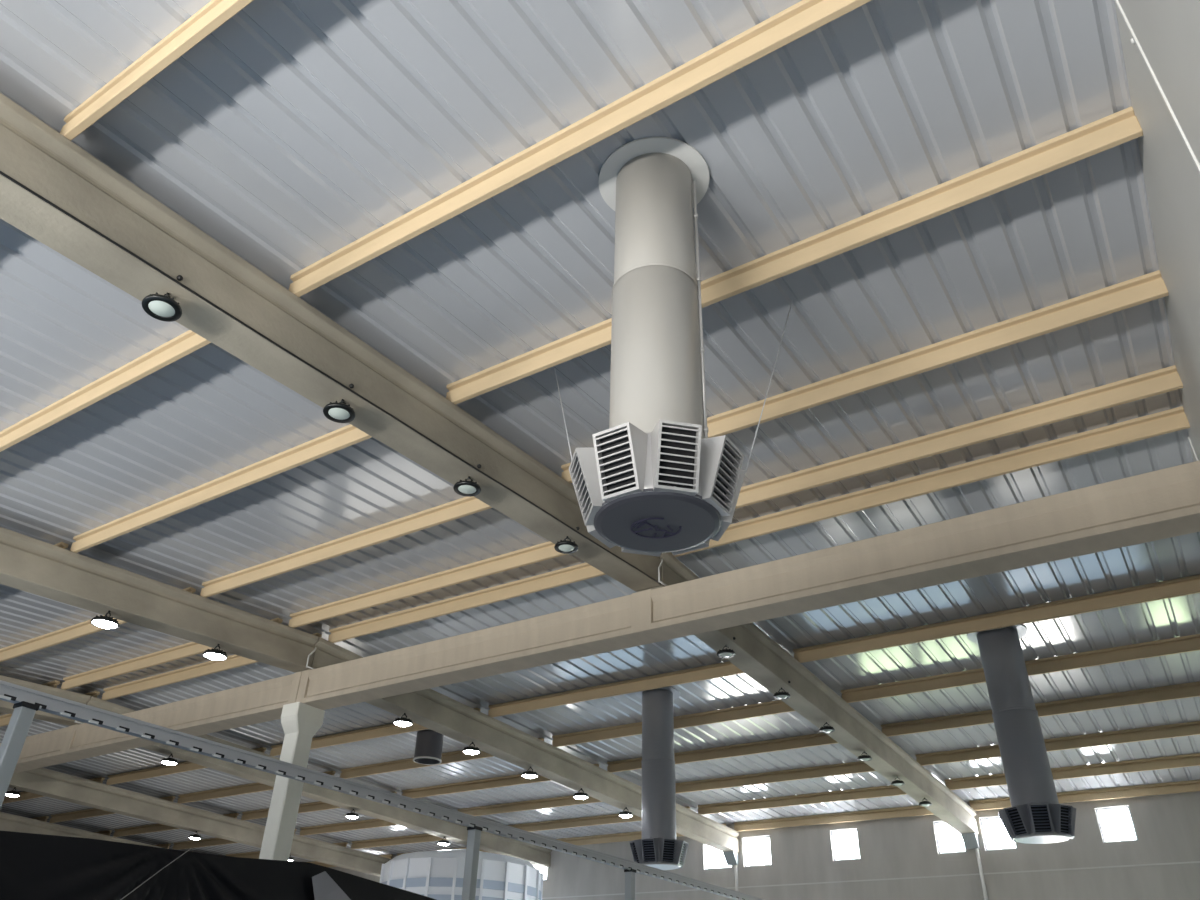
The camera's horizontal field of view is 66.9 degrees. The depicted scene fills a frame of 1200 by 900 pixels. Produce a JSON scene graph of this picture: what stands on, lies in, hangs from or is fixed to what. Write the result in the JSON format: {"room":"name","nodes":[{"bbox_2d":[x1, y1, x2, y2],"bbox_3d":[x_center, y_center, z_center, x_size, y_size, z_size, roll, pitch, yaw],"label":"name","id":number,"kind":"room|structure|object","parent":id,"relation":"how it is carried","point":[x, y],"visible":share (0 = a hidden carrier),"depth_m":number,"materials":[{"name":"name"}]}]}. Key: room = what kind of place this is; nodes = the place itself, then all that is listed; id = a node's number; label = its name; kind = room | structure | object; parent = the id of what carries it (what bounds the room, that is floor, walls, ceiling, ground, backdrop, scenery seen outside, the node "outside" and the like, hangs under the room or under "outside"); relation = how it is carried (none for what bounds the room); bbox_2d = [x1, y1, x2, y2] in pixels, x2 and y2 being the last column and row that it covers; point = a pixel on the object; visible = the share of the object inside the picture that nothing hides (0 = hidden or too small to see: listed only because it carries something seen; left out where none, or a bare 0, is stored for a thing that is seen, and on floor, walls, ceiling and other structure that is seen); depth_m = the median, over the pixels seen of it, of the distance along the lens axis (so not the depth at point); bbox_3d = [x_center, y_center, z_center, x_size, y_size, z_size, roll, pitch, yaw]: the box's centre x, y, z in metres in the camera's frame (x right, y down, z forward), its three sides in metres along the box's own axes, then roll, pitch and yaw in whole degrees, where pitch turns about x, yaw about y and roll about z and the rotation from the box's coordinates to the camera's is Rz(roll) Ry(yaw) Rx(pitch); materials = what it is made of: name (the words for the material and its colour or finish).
{"room":"factory hall","nodes":[
{"label":"factory hall","id":0,"kind":"room"},
{"bbox_2d":[0,0,1179,690],"bbox_3d":[-19.786,1.391,13.062,47.912,1.311,22.090,-18,-38,28],"label":"ceiling","id":1,"kind":"structure","parent":0,"point":[293,132],"depth_m":7.78,"materials":[{"name":"grey metal"}]},
{"bbox_2d":[569,137,745,555],"bbox_3d":[0.389,-0.845,6.359,1.092,3.125,1.092,-18,-38,28],"label":"air duct","id":2,"kind":"object","parent":1,"relation":"hanging from","point":[654,482],"visible":1,"depth_m":5.80,"materials":[{"name":"white metal"}]},
{"bbox_2d":[569,447,602,525],"bbox_3d":[-0.043,0.212,5.581,0.274,0.445,0.256,8,-33,-9],"label":"outlet","id":3,"kind":"object","parent":2,"relation":"attached to","point":[586,470],"depth_m":5.49,"materials":[{"name":"silver metal"}]},
{"bbox_2d":[586,525,615,547],"bbox_3d":[0.016,0.380,5.839,0.276,0.445,0.257,-18,-38,28],"label":"outlet","id":4,"kind":"object","parent":2,"relation":"attached to","point":[607,535],"depth_m":5.65,"materials":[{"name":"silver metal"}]},
{"bbox_2d":[592,422,647,501],"bbox_3d":[0.131,0.076,5.362,0.257,0.445,0.276,-18,-38,28],"label":"outlet","id":5,"kind":"object","parent":2,"relation":"attached to","point":[621,451],"depth_m":5.31,"materials":[{"name":"silver metal"}]},
{"bbox_2d":[621,547,660,555],"bbox_3d":[0.274,0.479,5.982,0.256,0.445,0.274,8,-33,-9],"label":"outlet","id":6,"kind":"object","parent":2,"relation":"attached to","point":[653,551],"depth_m":5.81,"materials":[{"name":"silver metal"}]},
{"bbox_2d":[651,419,701,495],"bbox_3d":[0.439,0.051,5.308,0.256,0.445,0.274,8,-33,-9],"label":"outlet","id":7,"kind":"object","parent":2,"relation":"attached to","point":[676,447],"depth_m":5.26,"materials":[{"name":"silver metal"}]},
{"bbox_2d":[671,540,709,554],"bbox_3d":[0.581,0.454,5.929,0.257,0.445,0.276,-18,-38,28],"label":"outlet","id":8,"kind":"object","parent":2,"relation":"attached to","point":[684,546],"depth_m":5.75,"materials":[{"name":"silver metal"}]},
{"bbox_2d":[699,435,743,515],"bbox_3d":[0.697,0.150,5.452,0.276,0.445,0.257,-18,-38,28],"label":"outlet","id":9,"kind":"object","parent":2,"relation":"attached to","point":[721,461],"depth_m":5.39,"materials":[{"name":"silver metal"}]},
{"bbox_2d":[711,469,745,540],"bbox_3d":[0.755,0.318,5.709,0.274,0.445,0.256,8,-33,-9],"label":"outlet","id":10,"kind":"object","parent":2,"relation":"attached to","point":[719,524],"depth_m":5.50,"materials":[{"name":"silver metal"}]},
{"bbox_2d":[0,394,1199,861],"bbox_3d":[-9.087,10.241,27.042,47.912,0.556,17.310,-18,-38,28],"label":"ceiling","id":11,"kind":"structure","parent":0,"point":[1175,557],"depth_m":17.87,"materials":[{"name":"grey metal"}]},
{"bbox_2d":[413,730,443,764],"bbox_3d":[-3.999,6.952,21.214,0.660,0.630,0.660,-18,-38,28],"label":"stub","id":12,"kind":"object","parent":11,"relation":"hanging from","point":[429,743],"visible":0.96,"depth_m":21.03,"materials":[{"name":"grey metal"}]},
{"bbox_2d":[629,686,688,869],"bbox_3d":[1.132,6.299,17.596,1.112,3.284,1.112,-18,-38,28],"label":"air duct","id":13,"kind":"object","parent":11,"relation":"hanging from","point":[659,848],"visible":0.84,"depth_m":17.22,"materials":[{"name":"grey metal"}]},
{"bbox_2d":[629,839,642,863],"bbox_3d":[0.699,7.400,16.729,0.353,0.445,0.356,-18,-38,28],"label":"outlet","id":14,"kind":"object","parent":13,"relation":"attached to","point":[636,846],"depth_m":16.67,"materials":[{"name":"grey metal"}]},
{"bbox_2d":[641,838,657,862],"bbox_3d":[0.913,7.275,16.526,0.256,0.445,0.259,-14,-36,23],"label":"outlet","id":15,"kind":"object","parent":13,"relation":"attached to","point":[649,845],"depth_m":16.49,"materials":[{"name":"grey metal"}]},
{"bbox_2d":[659,838,676,863],"bbox_3d":[1.230,7.271,16.504,0.256,0.445,0.259,12,-34,-15],"label":"outlet","id":16,"kind":"object","parent":13,"relation":"attached to","point":[667,846],"depth_m":16.46,"materials":[{"name":"grey metal"}]},
{"bbox_2d":[675,840,688,865],"bbox_3d":[1.470,7.389,16.677,0.259,0.445,0.256,-14,-36,23],"label":"outlet","id":17,"kind":"object","parent":13,"relation":"attached to","point":[681,846],"depth_m":16.63,"materials":[{"name":"grey metal"}]},
{"bbox_2d":[967,624,1075,843],"bbox_3d":[6.663,4.448,14.464,1.120,3.286,1.120,-18,-38,28],"label":"air duct","id":18,"kind":"object","parent":11,"relation":"hanging from","point":[1036,815],"visible":0.96,"depth_m":14.08,"materials":[{"name":"grey metal"}]},
{"bbox_2d":[998,810,1015,840],"bbox_3d":[6.232,5.697,13.826,0.250,0.445,0.256,-10,-34,17],"label":"outlet","id":19,"kind":"object","parent":18,"relation":"attached to","point":[1001,814],"depth_m":13.76,"materials":[{"name":"grey metal"}]},
{"bbox_2d":[1004,804,1031,836],"bbox_3d":[6.250,5.523,13.556,0.250,0.445,0.256,16,-35,-21],"label":"outlet","id":20,"kind":"object","parent":18,"relation":"attached to","point":[1018,817],"depth_m":13.53,"materials":[{"name":"grey metal"}]},
{"bbox_2d":[1028,803,1053,833],"bbox_3d":[6.490,5.413,13.373,0.256,0.445,0.250,-10,-34,17],"label":"outlet","id":21,"kind":"object","parent":18,"relation":"attached to","point":[1040,815],"depth_m":13.35,"materials":[{"name":"grey metal"}]},
{"bbox_2d":[1048,803,1071,834],"bbox_3d":[6.811,5.429,13.384,0.256,0.445,0.250,16,-35,-21],"label":"outlet","id":22,"kind":"object","parent":18,"relation":"attached to","point":[1060,822],"depth_m":13.34,"materials":[{"name":"grey metal"}]},
{"bbox_2d":[329,791,1199,899],"bbox_3d":[-4.595,17.362,30.836,47.850,7.109,0.200,-18,-38,28],"label":"wall","id":23,"kind":"structure","parent":0,"point":[1167,826],"depth_m":24.35,"materials":[{"name":"paint"}]},
{"bbox_2d":[704,844,731,869],"bbox_3d":[3.626,12.381,27.772,0.930,0.820,0.060,-18,-38,28],"label":"window","id":24,"kind":"structure","parent":23,"relation":"in","point":[714,858],"depth_m":27.78,"materials":[{"name":"white glass"}]},
{"bbox_2d":[722,851,737,865],"bbox_3d":[3.918,12.250,27.231,0.360,0.330,0.358,-18,-38,28],"label":"corbel","id":25,"kind":"object","parent":23,"relation":"attached to","point":[731,857],"visible":1,"depth_m":27.19,"materials":[{"name":"grey concrete"}]},
{"bbox_2d":[296,637,738,852],"bbox_3d":[-0.574,7.783,21.804,0.510,1.090,16.965,-18,-38,28],"label":"rafter","id":26,"kind":"object","parent":25,"relation":"on","point":[431,709],"visible":0.78,"depth_m":20.07,"materials":[{"name":"concrete"}]},
{"bbox_2d":[101,633,321,699],"bbox_3d":[-7.924,4.380,18.079,6.680,0.250,0.112,-18,-38,28],"label":"purlin","id":27,"kind":"structure","parent":26,"relation":"on","point":[233,661],"depth_m":18.41,"materials":[{"name":"beige wood"}]},
{"bbox_2d":[507,806,689,831],"bbox_3d":[-0.226,11.355,27.780,6.680,0.250,0.112,-18,-38,28],"label":"roof purlin","id":28,"kind":"structure","parent":26,"relation":"on","point":[613,818],"depth_m":28.04,"materials":[{"name":"beige wood"}]},
{"bbox_2d":[488,661,743,717],"bbox_3d":[0.427,4.710,17.953,6.680,0.250,0.112,-18,-38,28],"label":"purlin","id":29,"kind":"structure","parent":26,"relation":"on","point":[723,669],"depth_m":17.96,"materials":[{"name":"beige wood"}]},
{"bbox_2d":[552,700,794,746],"bbox_3d":[1.711,5.874,19.572,6.680,0.250,0.112,-18,-38,28],"label":"purlin","id":30,"kind":"structure","parent":26,"relation":"on","point":[772,707],"depth_m":19.41,"materials":[{"name":"beige wood"}]},
{"bbox_2d":[607,733,837,772],"bbox_3d":[3.006,7.047,21.204,6.680,0.250,0.112,-18,-38,28],"label":"purlin","id":31,"kind":"structure","parent":26,"relation":"on","point":[818,739],"depth_m":21.05,"materials":[{"name":"beige wood"}]},
{"bbox_2d":[675,761,874,793],"bbox_3d":[4.334,8.250,22.877,6.680,0.250,0.112,-18,-38,28],"label":"purlin","id":32,"kind":"structure","parent":26,"relation":"on","point":[860,766],"depth_m":22.81,"materials":[{"name":"beige wood"}]},
{"bbox_2d":[743,836,771,866],"bbox_3d":[4.730,12.018,27.157,0.900,0.820,0.060,-18,-38,28],"label":"window","id":33,"kind":"structure","parent":23,"relation":"in","point":[757,850],"depth_m":27.17,"materials":[{"name":"white glass"}]},
{"bbox_2d":[831,829,860,860],"bbox_3d":[7.022,11.265,25.880,0.800,0.820,0.060,-18,-38,28],"label":"window","id":34,"kind":"structure","parent":23,"relation":"in","point":[845,843],"depth_m":25.90,"materials":[{"name":"white glass"}]},
{"bbox_2d":[542,861,1199,898],"bbox_3d":[-4.624,16.347,31.382,47.850,1.305,0.012,-18,-38,28],"label":"trim","id":35,"kind":"structure","parent":23,"relation":"attached to","point":[1191,861],"depth_m":24.46,"materials":[{"name":"grey metal"}]},
{"bbox_2d":[934,821,965,853],"bbox_3d":[9.465,10.462,24.519,0.740,0.820,0.060,-18,-38,28],"label":"window","id":36,"kind":"structure","parent":23,"relation":"in","point":[949,840],"depth_m":24.51,"materials":[{"name":"white glass"}]},
{"bbox_2d":[961,833,979,848],"bbox_3d":[9.779,10.323,23.966,0.360,0.330,0.358,-18,-38,28],"label":"corbel","id":37,"kind":"object","parent":23,"relation":"attached to","point":[971,841],"visible":1,"depth_m":23.93,"materials":[{"name":"grey"}]},
{"bbox_2d":[637,552,978,834],"bbox_3d":[5.287,5.856,18.539,0.510,1.090,16.965,-18,-38,28],"label":"rafter","id":38,"kind":"object","parent":37,"relation":"on","point":[758,656],"visible":0.69,"depth_m":16.86,"materials":[{"name":"concrete"}]},
{"bbox_2d":[328,562,605,642],"bbox_3d":[-2.064,2.453,14.814,6.680,0.250,0.112,-18,-38,28],"label":"purlin","id":39,"kind":"structure","parent":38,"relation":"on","point":[580,572],"depth_m":14.81,"materials":[{"name":"beige wood"}]},
{"bbox_2d":[698,785,906,814],"bbox_3d":[5.634,9.429,24.515,6.680,0.250,0.112,-18,-38,28],"label":"purlin","id":40,"kind":"structure","parent":38,"relation":"on","point":[881,791],"depth_m":24.57,"materials":[{"name":"beige wood"}]},
{"bbox_2d":[734,806,932,831],"bbox_3d":[6.908,10.583,26.120,6.680,0.250,0.112,-18,-38,28],"label":"purlin","id":41,"kind":"structure","parent":38,"relation":"on","point":[908,811],"depth_m":26.18,"materials":[{"name":"beige wood"}]},
{"bbox_2d":[670,406,1189,556],"bbox_3d":[3.742,0.544,11.579,6.550,0.250,0.112,-18,-38,28],"label":"purlin","id":42,"kind":"structure","parent":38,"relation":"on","point":[1175,419],"depth_m":11.14,"materials":[{"name":"beige wood"}]},
{"bbox_2d":[793,574,1199,662],"bbox_3d":[6.233,2.802,14.719,6.550,0.250,0.112,-18,-38,28],"label":"purlin","id":43,"kind":"structure","parent":38,"relation":"on","point":[1189,585],"depth_m":14.52,"materials":[{"name":"beige wood"}]},
{"bbox_2d":[841,634,1199,702],"bbox_3d":[7.517,3.965,16.337,6.550,0.250,0.112,-18,-38,28],"label":"purlin","id":44,"kind":"structure","parent":38,"relation":"on","point":[1189,643],"depth_m":16.05,"materials":[{"name":"beige wood"}]},
{"bbox_2d":[881,681,1199,736],"bbox_3d":[8.812,5.139,17.969,6.550,0.250,0.112,-18,-38,28],"label":"purlin","id":45,"kind":"structure","parent":38,"relation":"on","point":[1186,690],"depth_m":17.74,"materials":[{"name":"beige wood"}]},
{"bbox_2d":[915,721,1199,765],"bbox_3d":[10.140,6.342,19.642,6.550,0.250,0.112,-18,-38,28],"label":"purlin","id":46,"kind":"structure","parent":38,"relation":"on","point":[1188,728],"depth_m":19.46,"materials":[{"name":"beige wood"}]},
{"bbox_2d":[945,753,1199,789],"bbox_3d":[11.440,7.520,21.280,6.550,0.250,0.112,-18,-38,28],"label":"purlin","id":47,"kind":"structure","parent":38,"relation":"on","point":[1187,760],"depth_m":21.14,"materials":[{"name":"beige wood"}]},
{"bbox_2d":[969,780,1199,810],"bbox_3d":[12.714,8.674,22.885,6.550,0.250,0.112,-18,-38,28],"label":"purlin","id":48,"kind":"structure","parent":38,"relation":"on","point":[1191,785],"depth_m":22.78,"materials":[{"name":"beige wood"}]},
{"bbox_2d":[980,817,1016,850],"bbox_3d":[10.515,10.117,23.934,0.800,0.820,0.060,-18,-38,28],"label":"window","id":49,"kind":"structure","parent":23,"relation":"in","point":[995,835],"depth_m":23.96,"materials":[{"name":"white glass"}]},
{"bbox_2d":[1095,806,1137,842],"bbox_3d":[12.874,9.341,22.619,0.780,0.820,0.060,-18,-38,28],"label":"window","id":50,"kind":"structure","parent":23,"relation":"in","point":[1116,824],"depth_m":22.63,"materials":[{"name":"white glass"}]},
{"bbox_2d":[1114,0,1199,461],"bbox_3d":[5.004,1.423,6.110,0.200,7.659,39.300,-18,-38,28],"label":"wall","id":51,"kind":"structure","parent":0,"point":[1167,32],"depth_m":5.86,"materials":[{"name":"white paint"}]},
{"bbox_2d":[1114,0,1199,460],"bbox_3d":[3.196,0.012,3.926,0.012,7.582,13.030,-18,-38,28],"label":"trim","id":52,"kind":"structure","parent":51,"relation":"attached to","point":[1161,92],"depth_m":5.29,"materials":[{"name":"white metal"}]},
{"bbox_3d":[-15.333,11.280,15.151,48.450,0.150,39.650,-18,-38,28],"label":"floor","id":53,"kind":"structure","parent":0,"visible":0},
{"bbox_2d":[0,701,39,808],"bbox_3d":[-3.562,2.916,4.713,0.150,3.214,0.150,-18,-38,28],"label":"post","id":54,"kind":"object","parent":53,"relation":"on","point":[13,741],"visible":1,"depth_m":5.43,"materials":[{"name":"grey metal"}]},
{"bbox_2d":[0,680,764,899],"bbox_3d":[-1.703,3.098,7.951,0.081,0.098,15.155,-18,-38,28],"label":"cable tray","id":55,"kind":"object","parent":54,"relation":"on","point":[9,692],"visible":1,"depth_m":7.12,"materials":[{"name":"grey"}]},
{"bbox_2d":[0,831,435,899],"bbox_3d":[-3.550,3.288,4.806,0.064,2.651,7.930,-18,-38,28],"label":"tarpaulin","id":56,"kind":"object","parent":53,"relation":"on","point":[33,866],"visible":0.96,"depth_m":6.03,"materials":[{"name":"black fabric"}]},
{"bbox_2d":[312,871,350,899],"bbox_3d":[-2.107,3.541,7.122,0.026,0.400,0.470,-18,-38,28],"label":"scrap","id":57,"kind":"object","parent":56,"relation":"hanging from","point":[325,887],"visible":1,"depth_m":7.12,"materials":[{"name":"grey"}]},
{"bbox_2d":[259,702,324,860],"bbox_3d":[-5.174,7.054,13.978,0.410,6.192,0.600,-18,-38,28],"label":"support column","id":58,"kind":"structure","parent":53,"relation":"on","point":[300,722],"depth_m":14.85,"materials":[{"name":"concrete"}]},
{"bbox_2d":[0,672,301,772],"bbox_3d":[-10.948,6.139,19.096,13.970,0.590,0.468,-18,-38,28],"label":"ridge beam","id":59,"kind":"structure","parent":58,"relation":"on","point":[263,701],"depth_m":17.26,"materials":[{"name":"concrete"}]},
{"bbox_2d":[0,675,90,725],"bbox_3d":[-14.321,3.024,14.859,0.510,1.273,12.055,-18,-38,28],"label":"rafter","id":60,"kind":"object","parent":59,"relation":"on","point":[5,707],"visible":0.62,"depth_m":18.61,"materials":[{"name":"concrete"}]},
{"bbox_2d":[0,587,195,661],"bbox_3d":[-9.371,3.252,16.148,6.680,0.250,0.112,-18,-38,28],"label":"purlin","id":61,"kind":"structure","parent":60,"relation":"on","point":[84,628],"depth_m":16.41,"materials":[{"name":"beige wood"}]},
{"bbox_2d":[61,618,282,689],"bbox_3d":[-8.415,3.985,17.433,6.680,0.250,0.112,-18,-38,28],"label":"purlin","id":62,"kind":"structure","parent":60,"relation":"on","point":[191,648],"depth_m":17.75,"materials":[{"name":"beige wood"}]},
{"bbox_2d":[0,527,318,671],"bbox_3d":[-8.460,1.098,11.594,0.510,1.273,12.055,-18,-38,28],"label":"rafter","id":63,"kind":"object","parent":59,"relation":"on","point":[27,564],"visible":1,"depth_m":13.53,"materials":[{"name":"concrete"}]},
{"bbox_2d":[90,611,118,628],"bbox_3d":[-7.133,2.434,13.124,0.380,0.242,0.380,-18,-38,28],"label":"lamp","id":64,"kind":"object","parent":63,"relation":"attached to","point":[104,622],"visible":1,"depth_m":13.02,"materials":[{"name":"black"}]},
{"bbox_2d":[9,768,390,876],"bbox_3d":[-12.312,11.642,28.344,0.510,1.090,16.965,-18,-38,28],"label":"rafter","id":65,"kind":"object","parent":59,"relation":"on","point":[40,781],"visible":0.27,"depth_m":27.35,"materials":[{"name":"metal"}]},
{"bbox_2d":[2,777,104,803],"bbox_3d":[-17.180,10.499,27.763,6.700,0.250,0.112,-18,-38,28],"label":"roof purlin","id":66,"kind":"structure","parent":65,"relation":"on","point":[24,795],"depth_m":28.02,"materials":[{"name":"beige wood"}]},
{"bbox_2d":[49,796,174,822],"bbox_3d":[-15.896,11.662,29.381,6.700,0.250,0.112,-18,-38,28],"label":"purlin","id":67,"kind":"structure","parent":65,"relation":"on","point":[87,813],"depth_m":30.05,"materials":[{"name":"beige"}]},
{"bbox_2d":[113,813,238,836],"bbox_3d":[-14.601,12.836,31.013,6.700,0.250,0.112,-18,-38,28],"label":"purlin","id":68,"kind":"structure","parent":65,"relation":"on","point":[153,827],"depth_m":31.70,"materials":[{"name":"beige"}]},
{"bbox_2d":[106,747,265,784],"bbox_3d":[-11.303,8.566,24.488,6.700,0.250,0.112,-18,-38,28],"label":"roof purlin","id":69,"kind":"structure","parent":65,"relation":"on","point":[185,766],"depth_m":24.98,"materials":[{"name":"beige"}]},
{"bbox_2d":[172,829,296,849],"bbox_3d":[-13.273,14.039,32.686,6.700,0.250,0.112,-18,-38,28],"label":"purlin","id":70,"kind":"structure","parent":65,"relation":"on","point":[212,841],"depth_m":33.44,"materials":[{"name":"beige wood"}]},
{"bbox_2d":[177,771,335,803],"bbox_3d":[-10.018,9.730,26.107,6.700,0.250,0.112,-18,-38,28],"label":"roof purlin","id":71,"kind":"structure","parent":65,"relation":"on","point":[253,787],"depth_m":26.59,"materials":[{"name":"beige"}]},
{"bbox_2d":[241,791,396,819],"bbox_3d":[-8.723,10.904,27.739,6.700,0.250,0.112,-18,-38,28],"label":"roof purlin","id":72,"kind":"structure","parent":65,"relation":"on","point":[314,806],"depth_m":27.94,"materials":[{"name":"beige wood"}]},
{"bbox_2d":[300,819,396,835],"bbox_3d":[-7.396,12.107,29.412,6.700,0.250,0.112,-18,-38,28],"label":"purlin","id":73,"kind":"structure","parent":65,"relation":"on","point":[372,823],"depth_m":29.95,"materials":[{"name":"beige wood"}]},
{"bbox_2d":[71,696,551,867],"bbox_3d":[-6.435,9.710,25.069,0.510,1.090,16.965,-18,-38,28],"label":"rafter","id":74,"kind":"object","parent":59,"relation":"on","point":[538,856],"visible":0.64,"depth_m":24.85,"materials":[{"name":"concrete"}]},
{"bbox_2d":[270,708,480,755],"bbox_3d":[-5.434,6.637,21.218,6.680,0.250,0.112,-18,-38,28],"label":"roof purlin","id":75,"kind":"structure","parent":74,"relation":"on","point":[388,729],"depth_m":21.33,"materials":[{"name":"beige wood"}]},
{"bbox_2d":[351,834,446,848],"bbox_3d":[-6.095,13.285,31.050,6.700,0.250,0.112,-18,-38,28],"label":"purlin","id":76,"kind":"structure","parent":74,"relation":"on","point":[419,838],"depth_m":31.61,"materials":[{"name":"beige wood"}]},
{"bbox_2d":[340,738,543,778],"bbox_3d":[-4.149,7.801,22.837,6.680,0.250,0.112,-18,-38,28],"label":"purlin","id":77,"kind":"structure","parent":74,"relation":"on","point":[456,756],"depth_m":23.36,"materials":[{"name":"beige wood"}]},
{"bbox_2d":[402,764,598,797],"bbox_3d":[-2.854,8.974,24.469,6.680,0.250,0.112,-18,-38,28],"label":"purlin","id":78,"kind":"structure","parent":74,"relation":"on","point":[511,780],"depth_m":24.79,"materials":[{"name":"beige wood"}]},
{"bbox_2d":[457,795,601,815],"bbox_3d":[-1.527,10.177,26.142,6.680,0.250,0.112,-18,-38,28],"label":"roof purlin","id":79,"kind":"structure","parent":74,"relation":"on","point":[565,800],"depth_m":26.45,"materials":[{"name":"beige wood"}]},
{"bbox_2d":[556,823,725,845],"bbox_3d":[1.047,12.509,29.385,6.680,0.250,0.112,-18,-38,28],"label":"purlin","id":80,"kind":"structure","parent":74,"relation":"on","point":[629,836],"depth_m":29.83,"materials":[{"name":"beige wood"}]},
{"bbox_2d":[296,460,1199,709],"bbox_3d":[0.666,2.321,12.625,13.675,0.590,0.468,-18,-38,28],"label":"ridge beam","id":81,"kind":"structure","parent":58,"relation":"on","point":[1163,503],"depth_m":11.37,"materials":[{"name":"concrete"}]},
{"bbox_2d":[0,93,661,591],"bbox_3d":[-3.688,-1.662,6.867,0.510,1.505,16.055,-18,-38,28],"label":"rafter","id":82,"kind":"object","parent":81,"relation":"on","point":[34,154],"visible":0.85,"depth_m":7.68,"materials":[{"name":"metal"}]},
{"bbox_2d":[0,330,210,451],"bbox_3d":[-5.802,-0.429,9.806,6.680,0.250,0.112,-18,-38,28],"label":"purlin","id":83,"kind":"structure","parent":82,"relation":"on","point":[188,342],"depth_m":9.38,"materials":[{"name":"beige wood"}]},
{"bbox_2d":[60,0,253,140],"bbox_3d":[-1.124,-3.202,5.056,6.550,0.250,0.112,-18,-38,28],"label":"purlin","id":84,"kind":"structure","parent":82,"relation":"on","point":[214,14],"depth_m":6.04,"materials":[{"name":"beige wood"}]},
{"bbox_2d":[142,292,181,321],"bbox_3d":[-3.371,-1.142,7.022,0.292,0.186,0.292,-18,-38,28],"label":"lamp","id":85,"kind":"object","parent":82,"relation":"attached to","point":[164,307],"visible":1,"depth_m":6.96,"materials":[{"name":"black metal"}]},
{"bbox_2d":[70,424,371,552],"bbox_3d":[-4.664,0.442,11.334,6.680,0.250,0.112,-18,-38,28],"label":"purlin","id":86,"kind":"structure","parent":82,"relation":"on","point":[349,435],"depth_m":11.29,"materials":[{"name":"beige wood"}]},
{"bbox_2d":[0,171,660,583],"bbox_3d":[-3.390,-1.398,6.779,0.020,0.916,15.501,-18,-38,28],"label":"cable","id":87,"kind":"object","parent":82,"relation":"attached to","point":[1,172],"visible":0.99,"depth_m":7.64,"materials":[{"name":"black plastic"}]},
{"bbox_2d":[323,399,355,422],"bbox_3d":[-2.386,-0.388,8.345,0.292,0.186,0.292,-18,-38,28],"label":"lamp","id":88,"kind":"object","parent":82,"relation":"attached to","point":[340,412],"visible":1,"depth_m":8.28,"materials":[{"name":"black metal"}]},
{"bbox_2d":[200,496,491,597],"bbox_3d":[-3.511,1.325,12.883,6.680,0.250,0.112,-18,-38,28],"label":"purlin","id":89,"kind":"structure","parent":82,"relation":"on","point":[465,506],"depth_m":12.87,"materials":[{"name":"beige wood"}]},
{"bbox_2d":[288,541,566,627],"bbox_3d":[-2.554,2.058,14.168,6.680,0.250,0.112,-18,-38,28],"label":"purlin","id":90,"kind":"structure","parent":82,"relation":"on","point":[543,551],"depth_m":14.19,"materials":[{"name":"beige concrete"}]},
{"bbox_2d":[453,476,480,496],"bbox_3d":[-1.407,0.362,9.660,0.292,0.186,0.292,-18,-38,28],"label":"lamp","id":91,"kind":"object","parent":82,"relation":"attached to","point":[466,488],"visible":1,"depth_m":9.59,"materials":[{"name":"black"}]},
{"bbox_2d":[554,536,577,553],"bbox_3d":[-0.406,1.129,11.004,0.292,0.186,0.292,-18,-38,28],"label":"lamp","id":92,"kind":"object","parent":82,"relation":"attached to","point":[565,547],"visible":1,"depth_m":10.93,"materials":[{"name":"black"}]},
{"bbox_2d":[289,0,871,296],"bbox_3d":[0.004,-2.338,6.571,6.550,0.250,0.112,-18,-38,28],"label":"purlin","id":93,"kind":"structure","parent":82,"relation":"on","point":[804,17],"depth_m":6.58,"materials":[{"name":"beige wood"}]},
{"bbox_2d":[446,106,1142,404],"bbox_3d":[1.142,-1.467,8.099,6.550,0.250,0.112,-18,-38,28],"label":"purlin","id":94,"kind":"structure","parent":82,"relation":"on","point":[1120,127],"depth_m":7.47,"materials":[{"name":"beige wood"}]},
{"bbox_2d":[561,270,1168,482],"bbox_3d":[2.295,-0.584,9.648,6.550,0.250,0.112,-18,-38,28],"label":"purlin","id":95,"kind":"structure","parent":82,"relation":"on","point":[1151,286],"depth_m":8.97,"materials":[{"name":"beige wood"}]},
{"bbox_2d":[735,365,1182,508],"bbox_3d":[3.252,0.149,10.933,6.550,0.250,0.112,-18,-38,28],"label":"purlin","id":96,"kind":"structure","parent":82,"relation":"on","point":[1167,379],"depth_m":10.35,"materials":[{"name":"beige wood"}]},
{"bbox_2d":[379,849,543,899],"bbox_3d":[-4.157,14.688,25.769,4.820,6.150,4.820,-18,-38,28],"label":"tank","id":97,"kind":"object","parent":53,"relation":"on","point":[438,874],"visible":0.8,"depth_m":25.25,"materials":[{"name":"white"}]},
{"bbox_2d":[461,826,482,899],"bbox_3d":[-1.223,4.922,7.726,0.150,3.214,0.150,-18,-38,28],"label":"post","id":98,"kind":"object","parent":53,"relation":"on","point":[474,833],"visible":1,"depth_m":8.39,"materials":[{"name":"grey metal"}]},
{"bbox_2d":[624,869,635,899],"bbox_3d":[0.312,6.239,9.705,0.150,3.214,0.150,-18,-38,28],"label":"post","id":99,"kind":"object","parent":53,"relation":"on","point":[629,874],"visible":1,"depth_m":10.46,"materials":[{"name":"grey metal"}]},
{"bbox_3d":[-16.912,10.913,20.518,0.410,6.192,0.600,-18,-38,28],"label":"support column","id":100,"kind":"structure","parent":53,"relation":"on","visible":0},
{"bbox_3d":[-22.695,10.001,25.640,13.990,0.590,0.468,-18,-38,28],"label":"ridge beam","id":101,"kind":"structure","parent":100,"relation":"on","visible":0},
{"bbox_2d":[0,812,161,847],"bbox_3d":[-18.189,13.574,31.618,0.510,1.090,16.965,-18,-38,28],"label":"rafter","id":102,"kind":"object","parent":101,"relation":"on","point":[8,822],"visible":0.19,"depth_m":30.64,"materials":[{"name":"metal"}]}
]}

